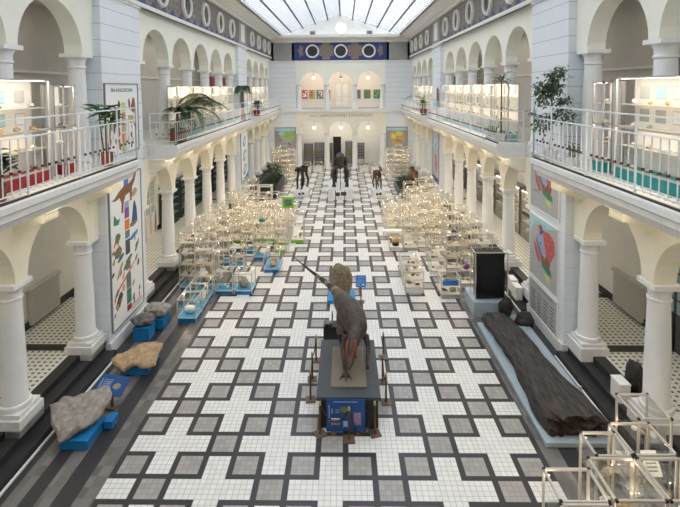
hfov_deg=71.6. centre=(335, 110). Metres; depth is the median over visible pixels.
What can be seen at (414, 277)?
shelf
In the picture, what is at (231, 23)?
window
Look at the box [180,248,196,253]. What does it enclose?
shelf
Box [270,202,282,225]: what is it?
glass showcase
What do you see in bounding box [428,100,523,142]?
balcony railing
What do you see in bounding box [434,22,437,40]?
frieze panel
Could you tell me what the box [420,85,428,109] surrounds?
display case
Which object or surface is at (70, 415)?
rock
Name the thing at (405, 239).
shelf
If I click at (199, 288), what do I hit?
glass showcase
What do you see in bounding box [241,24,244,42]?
frieze panel
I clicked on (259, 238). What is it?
glass showcase
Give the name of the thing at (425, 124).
trim
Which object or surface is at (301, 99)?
gallery railing
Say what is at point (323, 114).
inscription
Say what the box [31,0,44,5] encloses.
ceiling
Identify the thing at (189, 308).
specimen
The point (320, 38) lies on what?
crown molding
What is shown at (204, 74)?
stone column
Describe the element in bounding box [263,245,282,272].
glass showcase
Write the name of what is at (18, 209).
floor
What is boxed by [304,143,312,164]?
board
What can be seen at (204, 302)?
glass showcase
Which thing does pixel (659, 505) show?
specimen
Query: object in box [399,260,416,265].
shelf
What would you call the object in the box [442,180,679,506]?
floor
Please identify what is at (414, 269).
shelf
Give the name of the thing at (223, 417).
floor
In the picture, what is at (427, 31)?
window
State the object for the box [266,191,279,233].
glass showcase
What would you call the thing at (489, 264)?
glass showcase
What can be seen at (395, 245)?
glass showcase
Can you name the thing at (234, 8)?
crown molding
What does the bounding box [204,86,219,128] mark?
display case
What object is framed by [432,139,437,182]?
print
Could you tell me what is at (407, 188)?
glass showcase
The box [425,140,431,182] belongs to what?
stone column
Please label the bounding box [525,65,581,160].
potted tree
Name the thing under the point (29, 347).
trim
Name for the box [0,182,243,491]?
floor
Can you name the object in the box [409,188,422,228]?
glass showcase
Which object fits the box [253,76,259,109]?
stone column
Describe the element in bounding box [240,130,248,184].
poster
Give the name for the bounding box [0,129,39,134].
shelf
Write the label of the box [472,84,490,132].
display case
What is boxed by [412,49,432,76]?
wall
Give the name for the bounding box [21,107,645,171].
floor
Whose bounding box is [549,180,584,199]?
trim
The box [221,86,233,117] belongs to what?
display case
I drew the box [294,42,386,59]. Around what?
frieze panel
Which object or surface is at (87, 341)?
stone column
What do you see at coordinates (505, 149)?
balcony
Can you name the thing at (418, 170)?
glass showcase
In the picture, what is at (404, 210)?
glass showcase
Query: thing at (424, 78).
stone column
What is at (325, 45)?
frieze panel
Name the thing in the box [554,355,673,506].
floor strip
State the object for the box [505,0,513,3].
window
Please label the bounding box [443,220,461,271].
glass showcase
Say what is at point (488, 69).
stone column
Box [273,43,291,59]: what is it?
frieze panel
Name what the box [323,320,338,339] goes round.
box
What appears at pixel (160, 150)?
floor
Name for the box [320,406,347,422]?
rope
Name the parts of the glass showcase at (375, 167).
frame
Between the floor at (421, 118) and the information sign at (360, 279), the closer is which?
the information sign at (360, 279)
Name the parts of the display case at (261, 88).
panel, frame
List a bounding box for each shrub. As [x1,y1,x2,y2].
[259,174,275,185]
[265,161,281,181]
[269,164,283,178]
[398,174,417,185]
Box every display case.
[0,78,52,192]
[54,85,77,174]
[166,86,190,139]
[181,86,200,134]
[193,86,211,131]
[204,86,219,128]
[213,86,227,125]
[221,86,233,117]
[241,89,247,116]
[248,87,255,115]
[251,87,259,110]
[256,87,263,112]
[260,87,267,110]
[413,86,420,101]
[416,86,423,110]
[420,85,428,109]
[424,85,432,114]
[442,85,454,121]
[449,85,461,123]
[455,85,470,125]
[463,84,479,129]
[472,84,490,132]
[483,84,504,133]
[494,83,519,141]
[542,467,611,506]
[558,502,612,506]
[578,431,633,506]
[586,456,668,506]
[592,81,611,172]
[606,421,678,506]
[613,75,679,197]
[615,393,673,498]
[635,456,679,506]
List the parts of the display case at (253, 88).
panel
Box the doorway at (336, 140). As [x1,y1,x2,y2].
[332,136,341,163]
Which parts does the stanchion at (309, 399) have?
post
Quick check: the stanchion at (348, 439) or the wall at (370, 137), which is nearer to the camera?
the stanchion at (348, 439)
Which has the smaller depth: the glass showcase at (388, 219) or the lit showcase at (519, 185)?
the lit showcase at (519, 185)
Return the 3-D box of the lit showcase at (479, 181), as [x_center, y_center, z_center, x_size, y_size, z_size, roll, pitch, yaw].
[9.144,4.489,29.240,0.450,2.300,1.700,0,3,1]
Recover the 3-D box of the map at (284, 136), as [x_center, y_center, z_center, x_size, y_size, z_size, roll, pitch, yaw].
[-4.729,2.591,44.063,1.980,2.100,0.050,0,3,1]
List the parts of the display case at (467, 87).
panel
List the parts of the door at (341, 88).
panel, panel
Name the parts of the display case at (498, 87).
panel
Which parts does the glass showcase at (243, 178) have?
frame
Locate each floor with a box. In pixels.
[0,158,138,232]
[0,163,668,506]
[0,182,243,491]
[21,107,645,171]
[148,119,251,158]
[248,109,280,123]
[248,167,271,195]
[401,108,431,122]
[408,166,431,195]
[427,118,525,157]
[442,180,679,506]
[531,156,679,238]
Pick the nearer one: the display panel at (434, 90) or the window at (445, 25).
the window at (445, 25)
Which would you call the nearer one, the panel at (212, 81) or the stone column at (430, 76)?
the panel at (212, 81)
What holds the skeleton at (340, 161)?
on the pedestal at (331, 190)
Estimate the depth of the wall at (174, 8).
23.73 m
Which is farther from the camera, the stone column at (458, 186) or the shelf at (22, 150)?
the stone column at (458, 186)
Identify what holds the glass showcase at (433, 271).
on the floor at (223, 417)
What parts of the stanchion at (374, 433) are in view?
post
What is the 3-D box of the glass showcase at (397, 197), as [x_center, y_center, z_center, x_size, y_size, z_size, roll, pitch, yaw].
[2.892,5.406,24.280,0.640,1.950,0.600,0,3,1]
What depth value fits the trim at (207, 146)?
21.64 m
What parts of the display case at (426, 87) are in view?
panel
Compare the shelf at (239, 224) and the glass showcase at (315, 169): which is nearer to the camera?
the shelf at (239, 224)
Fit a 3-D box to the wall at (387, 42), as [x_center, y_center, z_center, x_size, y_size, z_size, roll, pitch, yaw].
[0.399,-5.594,43.847,12.860,2.000,0.500,0,3,1]
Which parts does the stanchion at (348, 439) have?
post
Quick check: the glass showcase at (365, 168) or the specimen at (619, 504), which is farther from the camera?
the glass showcase at (365, 168)
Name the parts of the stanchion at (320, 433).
post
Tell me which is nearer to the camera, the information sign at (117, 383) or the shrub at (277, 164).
the information sign at (117, 383)
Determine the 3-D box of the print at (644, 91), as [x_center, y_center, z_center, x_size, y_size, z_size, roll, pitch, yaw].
[6.481,-0.387,9.907,0.004,0.230,0.270,0,3,1]
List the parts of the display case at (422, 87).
frame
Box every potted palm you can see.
[160,93,228,142]
[234,86,250,119]
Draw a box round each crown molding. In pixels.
[207,0,281,39]
[270,34,410,42]
[398,0,463,38]
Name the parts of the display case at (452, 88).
panel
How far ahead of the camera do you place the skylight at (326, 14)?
35.42 m
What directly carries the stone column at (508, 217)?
on the floor at (615, 327)
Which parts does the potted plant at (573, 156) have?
pot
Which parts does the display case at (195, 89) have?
panel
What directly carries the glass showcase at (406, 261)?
on the floor at (223, 417)
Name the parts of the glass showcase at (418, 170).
frame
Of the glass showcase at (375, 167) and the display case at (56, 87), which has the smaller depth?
the display case at (56, 87)
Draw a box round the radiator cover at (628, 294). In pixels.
[611,267,646,322]
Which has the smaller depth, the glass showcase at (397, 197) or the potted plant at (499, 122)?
the potted plant at (499, 122)
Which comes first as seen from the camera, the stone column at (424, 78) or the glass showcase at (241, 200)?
the glass showcase at (241, 200)
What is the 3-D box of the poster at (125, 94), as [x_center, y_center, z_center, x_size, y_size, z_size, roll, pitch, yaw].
[-6.459,0.228,14.289,0.050,2.120,2.120,0,3,1]
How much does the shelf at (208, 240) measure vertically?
0.016 m
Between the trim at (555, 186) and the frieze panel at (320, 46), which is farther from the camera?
the frieze panel at (320, 46)
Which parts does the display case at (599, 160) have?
panel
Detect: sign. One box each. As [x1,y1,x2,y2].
[95,374,130,410]
[282,197,293,255]
[356,275,365,302]
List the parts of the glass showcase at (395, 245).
globe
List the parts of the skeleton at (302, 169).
leg, leg, leg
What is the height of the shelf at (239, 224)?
0.016 m
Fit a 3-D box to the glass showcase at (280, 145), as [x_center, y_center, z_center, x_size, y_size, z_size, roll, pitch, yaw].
[-4.673,4.297,41.972,0.600,2.500,0.600,0,3,1]
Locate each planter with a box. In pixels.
[168,128,186,142]
[260,175,283,197]
[394,181,423,194]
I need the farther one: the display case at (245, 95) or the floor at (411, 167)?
the floor at (411, 167)
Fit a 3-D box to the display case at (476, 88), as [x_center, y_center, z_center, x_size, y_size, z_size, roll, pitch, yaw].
[6.489,-0.218,22.538,0.420,2.100,1.500,0,3,1]
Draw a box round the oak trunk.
[482,312,607,437]
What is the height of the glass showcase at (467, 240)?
1.900 m
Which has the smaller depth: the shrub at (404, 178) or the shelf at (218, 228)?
the shelf at (218, 228)
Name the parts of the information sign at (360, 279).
panel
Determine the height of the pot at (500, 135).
0.300 m
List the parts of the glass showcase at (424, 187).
frame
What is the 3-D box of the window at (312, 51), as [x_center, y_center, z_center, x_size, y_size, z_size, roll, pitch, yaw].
[-2.186,-5.512,43.571,1.280,1.280,0.140,0,3,1]
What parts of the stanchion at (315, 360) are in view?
post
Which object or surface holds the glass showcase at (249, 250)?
on the floor at (223, 417)
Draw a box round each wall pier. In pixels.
[85,0,147,349]
[233,45,248,199]
[431,43,445,197]
[527,0,583,350]
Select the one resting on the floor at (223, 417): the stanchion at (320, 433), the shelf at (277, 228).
the stanchion at (320, 433)
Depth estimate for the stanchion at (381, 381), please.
12.13 m
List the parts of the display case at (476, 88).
frame, panel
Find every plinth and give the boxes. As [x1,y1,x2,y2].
[58,416,105,449]
[103,412,118,428]
[123,353,159,374]
[132,321,154,341]
[154,310,170,329]
[328,290,354,303]
[464,287,501,317]
[477,322,620,447]
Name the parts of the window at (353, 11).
frame, frame, frame, frame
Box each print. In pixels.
[0,91,3,102]
[0,115,4,126]
[15,91,23,101]
[16,113,24,124]
[98,378,120,389]
[108,92,134,151]
[243,136,247,181]
[306,149,311,155]
[316,151,323,160]
[329,405,360,426]
[336,192,345,195]
[357,277,364,285]
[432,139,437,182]
[531,213,557,283]
[531,286,553,331]
[534,172,552,208]
[640,87,648,97]
[640,110,647,120]
[646,462,657,471]
[656,87,665,98]
[656,111,664,122]
[673,112,679,124]
[674,87,679,98]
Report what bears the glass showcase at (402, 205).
on the floor at (223, 417)
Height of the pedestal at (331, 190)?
0.720 m
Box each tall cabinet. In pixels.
[159,181,179,228]
[176,175,184,217]
[194,169,201,206]
[211,158,215,191]
[224,155,227,182]
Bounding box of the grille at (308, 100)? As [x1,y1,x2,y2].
[305,100,321,107]
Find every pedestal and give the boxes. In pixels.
[294,185,309,196]
[316,340,380,427]
[328,180,352,199]
[371,186,384,197]
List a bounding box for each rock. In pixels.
[50,386,111,442]
[111,341,162,371]
[130,312,154,325]
[144,302,170,317]
[325,320,332,325]
[331,263,351,293]
[498,296,513,316]
[514,311,534,327]
[624,359,642,392]
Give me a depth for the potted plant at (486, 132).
18.00 m
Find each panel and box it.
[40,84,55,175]
[210,76,214,93]
[238,20,245,45]
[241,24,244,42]
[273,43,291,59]
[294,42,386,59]
[319,45,332,55]
[322,42,329,58]
[348,45,361,55]
[351,42,358,58]
[389,42,407,58]
[432,88,437,117]
[433,18,439,44]
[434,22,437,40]
[610,80,625,172]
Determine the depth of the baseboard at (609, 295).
15.88 m
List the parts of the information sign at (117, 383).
panel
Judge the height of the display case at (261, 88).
2.100 m
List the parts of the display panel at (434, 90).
frame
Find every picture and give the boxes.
[284,200,291,205]
[302,90,307,98]
[308,90,314,98]
[316,90,323,98]
[357,89,360,98]
[363,89,370,98]
[373,89,379,98]
[443,280,458,285]
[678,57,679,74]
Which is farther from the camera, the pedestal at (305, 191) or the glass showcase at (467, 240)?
the pedestal at (305, 191)
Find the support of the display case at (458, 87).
on the floor at (310, 109)
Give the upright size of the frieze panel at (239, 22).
1.510 m
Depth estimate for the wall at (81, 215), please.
11.95 m
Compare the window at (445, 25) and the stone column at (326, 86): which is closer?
the window at (445, 25)
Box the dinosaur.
[293,256,370,380]
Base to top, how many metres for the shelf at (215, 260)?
0.016 m
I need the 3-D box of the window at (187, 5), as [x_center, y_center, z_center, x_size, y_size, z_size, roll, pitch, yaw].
[-6.346,-4.532,20.152,0.140,1.160,1.160,0,3,1]
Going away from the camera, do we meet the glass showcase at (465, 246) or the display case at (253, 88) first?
the glass showcase at (465, 246)
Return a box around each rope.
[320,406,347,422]
[350,406,373,433]
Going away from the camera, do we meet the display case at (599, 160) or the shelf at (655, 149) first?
the shelf at (655, 149)
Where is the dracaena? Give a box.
[488,72,511,141]
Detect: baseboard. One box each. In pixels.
[24,224,159,331]
[599,284,645,326]
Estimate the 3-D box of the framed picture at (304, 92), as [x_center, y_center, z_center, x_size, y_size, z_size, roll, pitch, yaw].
[-3.102,-1.638,46.921,0.610,0.960,0.050,0,3,1]
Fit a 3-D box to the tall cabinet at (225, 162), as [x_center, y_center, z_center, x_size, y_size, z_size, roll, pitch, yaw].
[-8.605,4.396,35.532,0.450,2.100,1.700,0,3,1]
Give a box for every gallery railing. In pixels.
[301,99,323,108]
[364,98,379,107]
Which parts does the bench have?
seat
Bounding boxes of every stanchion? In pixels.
[306,370,315,403]
[308,352,316,382]
[313,335,319,362]
[313,401,326,439]
[343,406,354,444]
[368,401,381,438]
[378,332,387,360]
[379,354,387,384]
[381,372,391,405]
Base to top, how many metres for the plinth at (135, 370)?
0.200 m
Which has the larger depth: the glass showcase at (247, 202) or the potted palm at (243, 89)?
the potted palm at (243, 89)
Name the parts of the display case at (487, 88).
panel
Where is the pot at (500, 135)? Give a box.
[496,133,506,141]
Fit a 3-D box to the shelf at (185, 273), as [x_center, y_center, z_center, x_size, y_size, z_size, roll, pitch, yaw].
[-5.568,6.191,18.023,0.560,0.016,0.590,0,3,1]
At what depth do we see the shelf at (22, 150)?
9.87 m
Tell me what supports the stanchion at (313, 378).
on the floor at (223, 417)
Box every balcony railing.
[0,107,136,199]
[149,101,250,143]
[249,97,280,114]
[401,96,430,114]
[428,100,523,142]
[533,105,679,204]
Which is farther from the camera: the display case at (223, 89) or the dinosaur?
the display case at (223, 89)
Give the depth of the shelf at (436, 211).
22.80 m
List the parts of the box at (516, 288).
lid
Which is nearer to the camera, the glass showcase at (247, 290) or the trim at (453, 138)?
the glass showcase at (247, 290)
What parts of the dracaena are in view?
stem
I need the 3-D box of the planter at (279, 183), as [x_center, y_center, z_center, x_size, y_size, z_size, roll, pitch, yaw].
[-4.733,5.528,34.900,1.200,0.750,4.850,0,3,1]
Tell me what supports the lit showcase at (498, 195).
on the floor at (615, 327)
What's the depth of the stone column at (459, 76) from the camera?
26.71 m
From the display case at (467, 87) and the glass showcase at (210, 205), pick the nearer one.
the glass showcase at (210, 205)
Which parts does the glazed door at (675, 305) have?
pane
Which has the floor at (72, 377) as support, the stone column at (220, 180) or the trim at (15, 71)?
the stone column at (220, 180)
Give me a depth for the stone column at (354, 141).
44.12 m
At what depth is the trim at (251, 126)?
33.23 m
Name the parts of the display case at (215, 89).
panel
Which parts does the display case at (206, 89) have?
panel, frame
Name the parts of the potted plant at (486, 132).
pot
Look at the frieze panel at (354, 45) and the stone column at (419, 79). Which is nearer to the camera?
the stone column at (419, 79)
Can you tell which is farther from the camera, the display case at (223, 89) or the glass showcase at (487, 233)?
the display case at (223, 89)
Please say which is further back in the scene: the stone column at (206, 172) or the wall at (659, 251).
the stone column at (206, 172)
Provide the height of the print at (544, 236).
1.772 m
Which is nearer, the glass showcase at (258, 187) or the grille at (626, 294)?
the grille at (626, 294)
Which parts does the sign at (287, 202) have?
frame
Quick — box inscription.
[310,114,370,116]
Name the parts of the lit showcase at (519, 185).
panel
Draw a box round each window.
[156,0,168,7]
[181,0,192,18]
[201,3,210,26]
[217,12,223,32]
[229,19,234,37]
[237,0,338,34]
[250,31,254,46]
[257,35,260,49]
[263,39,266,51]
[267,42,270,53]
[306,44,318,57]
[334,44,347,57]
[335,22,346,33]
[340,0,436,33]
[362,44,375,57]
[410,40,412,52]
[414,37,416,50]
[419,34,422,48]
[425,30,428,45]
[442,17,448,35]
[452,9,459,30]
[465,0,473,23]
[482,0,492,15]
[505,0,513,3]
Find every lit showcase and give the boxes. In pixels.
[452,151,454,180]
[463,153,465,188]
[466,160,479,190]
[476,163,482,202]
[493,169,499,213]
[495,174,502,219]
[514,181,525,234]
[520,188,529,242]
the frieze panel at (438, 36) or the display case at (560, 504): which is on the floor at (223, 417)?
the display case at (560, 504)
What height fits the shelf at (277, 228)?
0.016 m
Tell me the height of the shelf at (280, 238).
0.016 m
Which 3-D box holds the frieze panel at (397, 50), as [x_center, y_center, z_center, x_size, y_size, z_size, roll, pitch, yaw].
[5.744,-5.613,43.494,1.700,1.700,0.030,0,3,1]
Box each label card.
[200,268,205,274]
[640,450,662,476]
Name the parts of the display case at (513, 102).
panel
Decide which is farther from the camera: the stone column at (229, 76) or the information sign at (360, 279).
the stone column at (229, 76)
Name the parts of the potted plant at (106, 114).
stem, pot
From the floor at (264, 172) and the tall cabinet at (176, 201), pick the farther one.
the floor at (264, 172)
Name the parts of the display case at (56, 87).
panel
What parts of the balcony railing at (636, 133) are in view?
post, post, post, post, rail, rail, hand rail, post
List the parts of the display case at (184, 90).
panel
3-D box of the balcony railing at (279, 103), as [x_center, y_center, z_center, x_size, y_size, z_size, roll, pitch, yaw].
[-5.639,-0.467,38.524,0.800,1.114,10.680,0,3,1]
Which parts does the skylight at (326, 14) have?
frame, frame, frame, frame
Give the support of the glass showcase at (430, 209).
on the floor at (223, 417)
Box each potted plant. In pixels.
[0,148,20,201]
[81,104,124,165]
[252,101,261,115]
[416,96,428,114]
[485,126,494,138]
[486,122,502,140]
[563,142,580,165]
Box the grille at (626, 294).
[615,276,638,318]
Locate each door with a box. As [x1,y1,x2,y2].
[144,176,156,239]
[334,81,349,106]
[671,267,679,355]
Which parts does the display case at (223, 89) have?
panel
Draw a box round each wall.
[0,0,98,284]
[13,3,227,323]
[138,0,270,57]
[139,8,234,72]
[143,136,236,206]
[246,50,268,77]
[248,121,269,141]
[252,16,427,168]
[271,42,409,60]
[301,72,379,107]
[301,121,379,163]
[410,0,530,56]
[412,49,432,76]
[412,121,431,140]
[443,5,532,71]
[443,136,529,205]
[453,0,679,318]
[573,0,679,284]
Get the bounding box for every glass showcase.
[176,291,201,322]
[178,227,200,290]
[184,283,207,311]
[186,221,206,279]
[190,275,212,302]
[194,215,213,270]
[194,232,216,292]
[201,211,218,258]
[204,226,223,279]
[208,203,225,253]
[213,249,236,294]
[214,216,231,265]
[219,200,235,241]
[225,191,239,234]
[226,211,243,251]
[229,235,246,269]
[231,190,245,226]
[234,196,249,241]
[234,266,255,294]
[237,187,249,219]
[239,198,253,233]
[240,211,255,253]
[242,177,254,212]
[244,202,257,226]
[247,178,258,206]
[248,203,261,241]
[249,201,261,218]
[252,195,266,232]
[253,208,270,259]
[257,184,272,200]
[257,202,270,226]
[262,200,276,241]
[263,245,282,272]
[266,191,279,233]
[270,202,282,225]
[272,147,279,173]
[272,150,279,171]
[274,206,286,252]
[277,201,289,245]
[279,145,286,173]
[279,198,292,233]
[280,150,288,176]
[283,202,295,226]
[286,168,294,180]
[287,148,294,172]
[289,159,296,176]
[289,200,297,219]
[290,210,304,242]
[302,161,310,171]
[313,161,321,171]
[360,161,368,171]
[371,161,379,171]
[382,200,393,221]
[384,205,395,228]
[385,158,392,176]
[385,196,398,235]
[387,148,393,172]
[387,168,394,180]
[388,232,402,250]
[393,149,400,176]
[394,200,405,221]
[395,144,401,172]
[396,205,409,228]
[399,193,412,235]
[399,252,417,277]
[401,149,408,176]
[401,258,420,282]
[402,146,409,172]
[402,213,417,250]
[403,181,414,215]
[403,265,423,292]
[406,186,418,221]
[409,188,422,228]
[413,200,426,235]
[415,178,426,215]
[415,200,428,244]
[418,170,429,201]
[418,183,431,220]
[422,176,433,208]
[423,194,435,228]
[425,217,441,258]
[426,196,440,235]
[427,184,438,213]
[428,200,443,242]
[428,236,446,274]
[431,189,443,220]
[435,191,448,228]
[437,271,460,298]
[439,193,454,235]
[442,211,458,258]
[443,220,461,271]
[452,204,467,249]
[457,210,474,257]
[457,252,473,286]
[463,219,481,267]
[470,247,507,300]
[471,229,492,276]
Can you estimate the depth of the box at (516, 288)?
16.50 m
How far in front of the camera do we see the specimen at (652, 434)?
8.70 m
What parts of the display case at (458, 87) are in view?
frame, panel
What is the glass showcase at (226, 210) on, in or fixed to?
on the floor at (223, 417)
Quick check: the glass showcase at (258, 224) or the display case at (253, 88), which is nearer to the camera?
the glass showcase at (258, 224)
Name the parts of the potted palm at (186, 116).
stem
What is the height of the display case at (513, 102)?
2.100 m
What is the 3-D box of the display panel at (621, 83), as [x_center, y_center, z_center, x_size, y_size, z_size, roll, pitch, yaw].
[6.305,0.367,10.553,0.080,2.130,0.380,0,3,1]
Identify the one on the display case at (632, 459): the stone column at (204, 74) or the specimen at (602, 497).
the specimen at (602, 497)
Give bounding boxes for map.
[275,127,295,149]
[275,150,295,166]
[386,127,407,148]
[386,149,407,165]
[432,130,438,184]
[529,211,559,299]
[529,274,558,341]
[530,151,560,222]
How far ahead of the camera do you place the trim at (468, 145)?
21.44 m
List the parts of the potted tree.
pot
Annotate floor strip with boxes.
[0,354,117,496]
[162,212,238,301]
[447,218,519,311]
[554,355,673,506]
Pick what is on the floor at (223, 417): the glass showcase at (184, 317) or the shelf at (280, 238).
the glass showcase at (184, 317)
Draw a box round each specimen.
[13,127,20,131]
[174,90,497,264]
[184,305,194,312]
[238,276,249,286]
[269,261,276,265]
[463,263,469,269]
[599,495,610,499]
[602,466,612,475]
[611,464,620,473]
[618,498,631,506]
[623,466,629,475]
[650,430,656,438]
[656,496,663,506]
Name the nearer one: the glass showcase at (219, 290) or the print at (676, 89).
the print at (676, 89)
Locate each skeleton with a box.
[295,165,308,188]
[331,152,349,188]
[372,166,381,188]
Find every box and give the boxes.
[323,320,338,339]
[508,275,517,290]
[511,282,522,299]
[610,375,630,403]
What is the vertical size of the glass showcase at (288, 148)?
2.200 m
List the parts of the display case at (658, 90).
panel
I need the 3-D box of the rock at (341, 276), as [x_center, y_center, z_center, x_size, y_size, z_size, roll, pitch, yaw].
[0.204,6.053,16.940,0.769,1.188,0.591,0,3,1]
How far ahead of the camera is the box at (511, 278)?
17.28 m
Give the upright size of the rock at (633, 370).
0.764 m
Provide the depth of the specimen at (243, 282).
17.58 m
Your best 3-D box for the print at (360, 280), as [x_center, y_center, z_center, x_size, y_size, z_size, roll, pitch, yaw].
[0.877,6.022,16.669,0.284,0.267,0.106,0,3,1]
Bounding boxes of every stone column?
[0,43,23,175]
[0,276,43,438]
[59,53,92,164]
[64,236,106,360]
[140,61,144,146]
[144,205,154,299]
[154,65,173,138]
[156,188,180,270]
[178,67,194,114]
[180,176,198,247]
[197,70,211,85]
[198,166,216,229]
[212,72,224,85]
[213,158,227,214]
[224,73,234,109]
[225,152,236,203]
[247,75,253,86]
[248,141,256,183]
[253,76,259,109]
[254,137,262,176]
[259,77,265,106]
[260,134,267,170]
[264,77,268,107]
[265,132,270,166]
[295,84,301,108]
[296,132,301,166]
[323,84,329,108]
[324,132,330,168]
[351,83,357,108]
[352,132,357,168]
[379,83,385,107]
[379,132,385,168]
[411,131,416,166]
[412,76,416,102]
[414,133,421,170]
[415,76,421,105]
[419,136,426,175]
[420,75,427,84]
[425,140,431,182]
[426,74,432,84]
[442,151,453,200]
[443,71,454,114]
[453,70,465,118]
[453,157,465,213]
[462,165,480,228]
[465,68,479,83]
[478,175,497,246]
[481,65,497,118]
[499,187,520,270]
[500,62,520,133]
[521,204,529,300]
[567,235,609,361]
[577,49,610,161]
[627,275,679,441]
[643,37,679,176]
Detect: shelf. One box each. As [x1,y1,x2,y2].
[0,107,46,110]
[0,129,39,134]
[4,147,47,155]
[180,238,197,242]
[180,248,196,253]
[180,259,198,264]
[181,270,198,275]
[195,245,215,250]
[195,258,215,263]
[205,238,221,241]
[205,249,221,253]
[205,260,222,265]
[215,227,230,230]
[215,266,234,271]
[229,222,241,225]
[230,244,244,247]
[230,252,245,257]
[242,229,254,232]
[254,230,269,234]
[254,241,269,245]
[263,226,275,229]
[275,226,285,229]
[275,236,284,239]
[291,223,302,226]
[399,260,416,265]
[402,266,419,272]
[404,223,416,226]
[404,230,416,233]
[404,237,416,240]
[404,273,422,279]
[415,209,428,212]
[426,229,440,232]
[426,240,440,244]
[429,209,441,212]
[429,246,445,250]
[429,256,445,260]
[438,280,459,286]
[444,252,460,256]
[445,241,460,245]
[458,265,473,270]
[459,220,472,223]
[464,229,479,233]
[472,239,490,243]
[617,144,679,157]
[621,104,679,107]
[627,126,679,133]
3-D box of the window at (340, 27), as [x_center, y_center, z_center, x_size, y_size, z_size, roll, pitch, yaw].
[0.460,-7.626,43.434,1.140,1.140,0.060,0,3,1]
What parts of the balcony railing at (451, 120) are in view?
rail, hand rail, rail, post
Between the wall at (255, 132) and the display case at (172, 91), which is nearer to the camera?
the display case at (172, 91)
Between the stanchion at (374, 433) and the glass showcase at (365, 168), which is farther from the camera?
the glass showcase at (365, 168)
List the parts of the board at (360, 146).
panel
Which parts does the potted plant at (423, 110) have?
pot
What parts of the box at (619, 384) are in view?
lid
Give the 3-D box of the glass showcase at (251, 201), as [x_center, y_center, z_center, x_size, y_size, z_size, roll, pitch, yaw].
[-4.655,5.776,27.425,0.640,1.000,0.600,0,3,1]
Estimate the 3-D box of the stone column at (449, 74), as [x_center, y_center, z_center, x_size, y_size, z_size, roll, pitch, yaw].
[7.092,-0.997,29.599,0.660,2.950,0.660,0,3,1]
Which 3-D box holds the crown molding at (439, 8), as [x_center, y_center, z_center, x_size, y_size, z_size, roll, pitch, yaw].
[5.994,-5.761,20.916,1.250,0.650,45.100,0,3,1]
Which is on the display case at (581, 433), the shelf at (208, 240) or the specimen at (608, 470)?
the specimen at (608, 470)
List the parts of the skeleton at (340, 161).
leg, leg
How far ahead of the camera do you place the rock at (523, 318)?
14.75 m
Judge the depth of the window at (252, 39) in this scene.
34.37 m
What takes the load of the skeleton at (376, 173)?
on the pedestal at (375, 193)
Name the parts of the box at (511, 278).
lid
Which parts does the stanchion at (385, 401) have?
post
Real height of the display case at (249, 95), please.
2.100 m
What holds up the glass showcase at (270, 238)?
on the floor at (223, 417)
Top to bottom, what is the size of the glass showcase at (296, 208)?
1.000 m
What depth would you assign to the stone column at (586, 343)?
12.59 m
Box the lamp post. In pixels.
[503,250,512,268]
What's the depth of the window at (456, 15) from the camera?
25.34 m
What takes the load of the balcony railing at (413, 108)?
on the floor at (421, 118)
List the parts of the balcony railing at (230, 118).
post, rail, hand rail, rail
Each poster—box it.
[103,83,139,155]
[107,168,144,333]
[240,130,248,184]
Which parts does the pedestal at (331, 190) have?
picture panel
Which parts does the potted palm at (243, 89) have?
stem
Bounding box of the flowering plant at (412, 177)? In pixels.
[409,169,417,186]
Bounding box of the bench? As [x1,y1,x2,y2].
[382,229,402,239]
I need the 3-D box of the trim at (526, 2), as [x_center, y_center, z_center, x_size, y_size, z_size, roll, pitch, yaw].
[6.412,-3.861,21.005,0.100,0.120,45.100,0,3,1]
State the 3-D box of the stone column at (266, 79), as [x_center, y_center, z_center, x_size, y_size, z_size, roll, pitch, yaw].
[-6.483,-1.602,43.558,0.660,2.950,0.660,0,3,1]
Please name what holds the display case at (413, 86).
on the floor at (421, 118)
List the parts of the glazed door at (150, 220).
pane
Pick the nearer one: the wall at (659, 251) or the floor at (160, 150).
the wall at (659, 251)
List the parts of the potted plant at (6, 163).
pot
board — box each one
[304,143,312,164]
[314,142,324,164]
[326,399,364,435]
[329,143,332,164]
[345,141,351,164]
[357,143,364,164]
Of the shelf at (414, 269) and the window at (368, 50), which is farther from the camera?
the window at (368, 50)
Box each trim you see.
[13,70,225,81]
[13,207,60,232]
[26,344,66,350]
[86,181,121,200]
[125,0,271,58]
[148,158,174,172]
[173,150,193,163]
[193,143,211,153]
[211,136,226,145]
[225,132,237,140]
[237,128,246,134]
[248,124,256,129]
[271,60,409,61]
[298,45,302,56]
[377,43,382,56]
[409,0,534,57]
[423,123,431,128]
[440,130,451,138]
[451,135,465,144]
[453,65,652,79]
[464,141,482,152]
[482,149,500,161]
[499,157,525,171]
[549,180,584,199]
[606,206,654,231]
[607,345,673,351]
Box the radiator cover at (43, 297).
[26,271,61,325]
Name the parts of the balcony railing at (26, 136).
post, rail, hand rail, rail, post, post, post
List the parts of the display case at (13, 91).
panel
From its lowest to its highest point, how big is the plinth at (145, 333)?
0.420 m
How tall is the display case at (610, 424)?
1.606 m
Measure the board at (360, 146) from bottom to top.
2.150 m
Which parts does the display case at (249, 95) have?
panel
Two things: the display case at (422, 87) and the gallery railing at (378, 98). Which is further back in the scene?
the gallery railing at (378, 98)
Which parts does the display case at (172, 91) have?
panel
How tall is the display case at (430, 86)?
2.100 m
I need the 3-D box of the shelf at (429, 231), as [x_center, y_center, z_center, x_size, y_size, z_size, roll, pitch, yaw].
[4.348,5.352,21.059,0.560,0.016,0.560,0,3,1]
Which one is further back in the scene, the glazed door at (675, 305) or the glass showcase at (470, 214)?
the glass showcase at (470, 214)

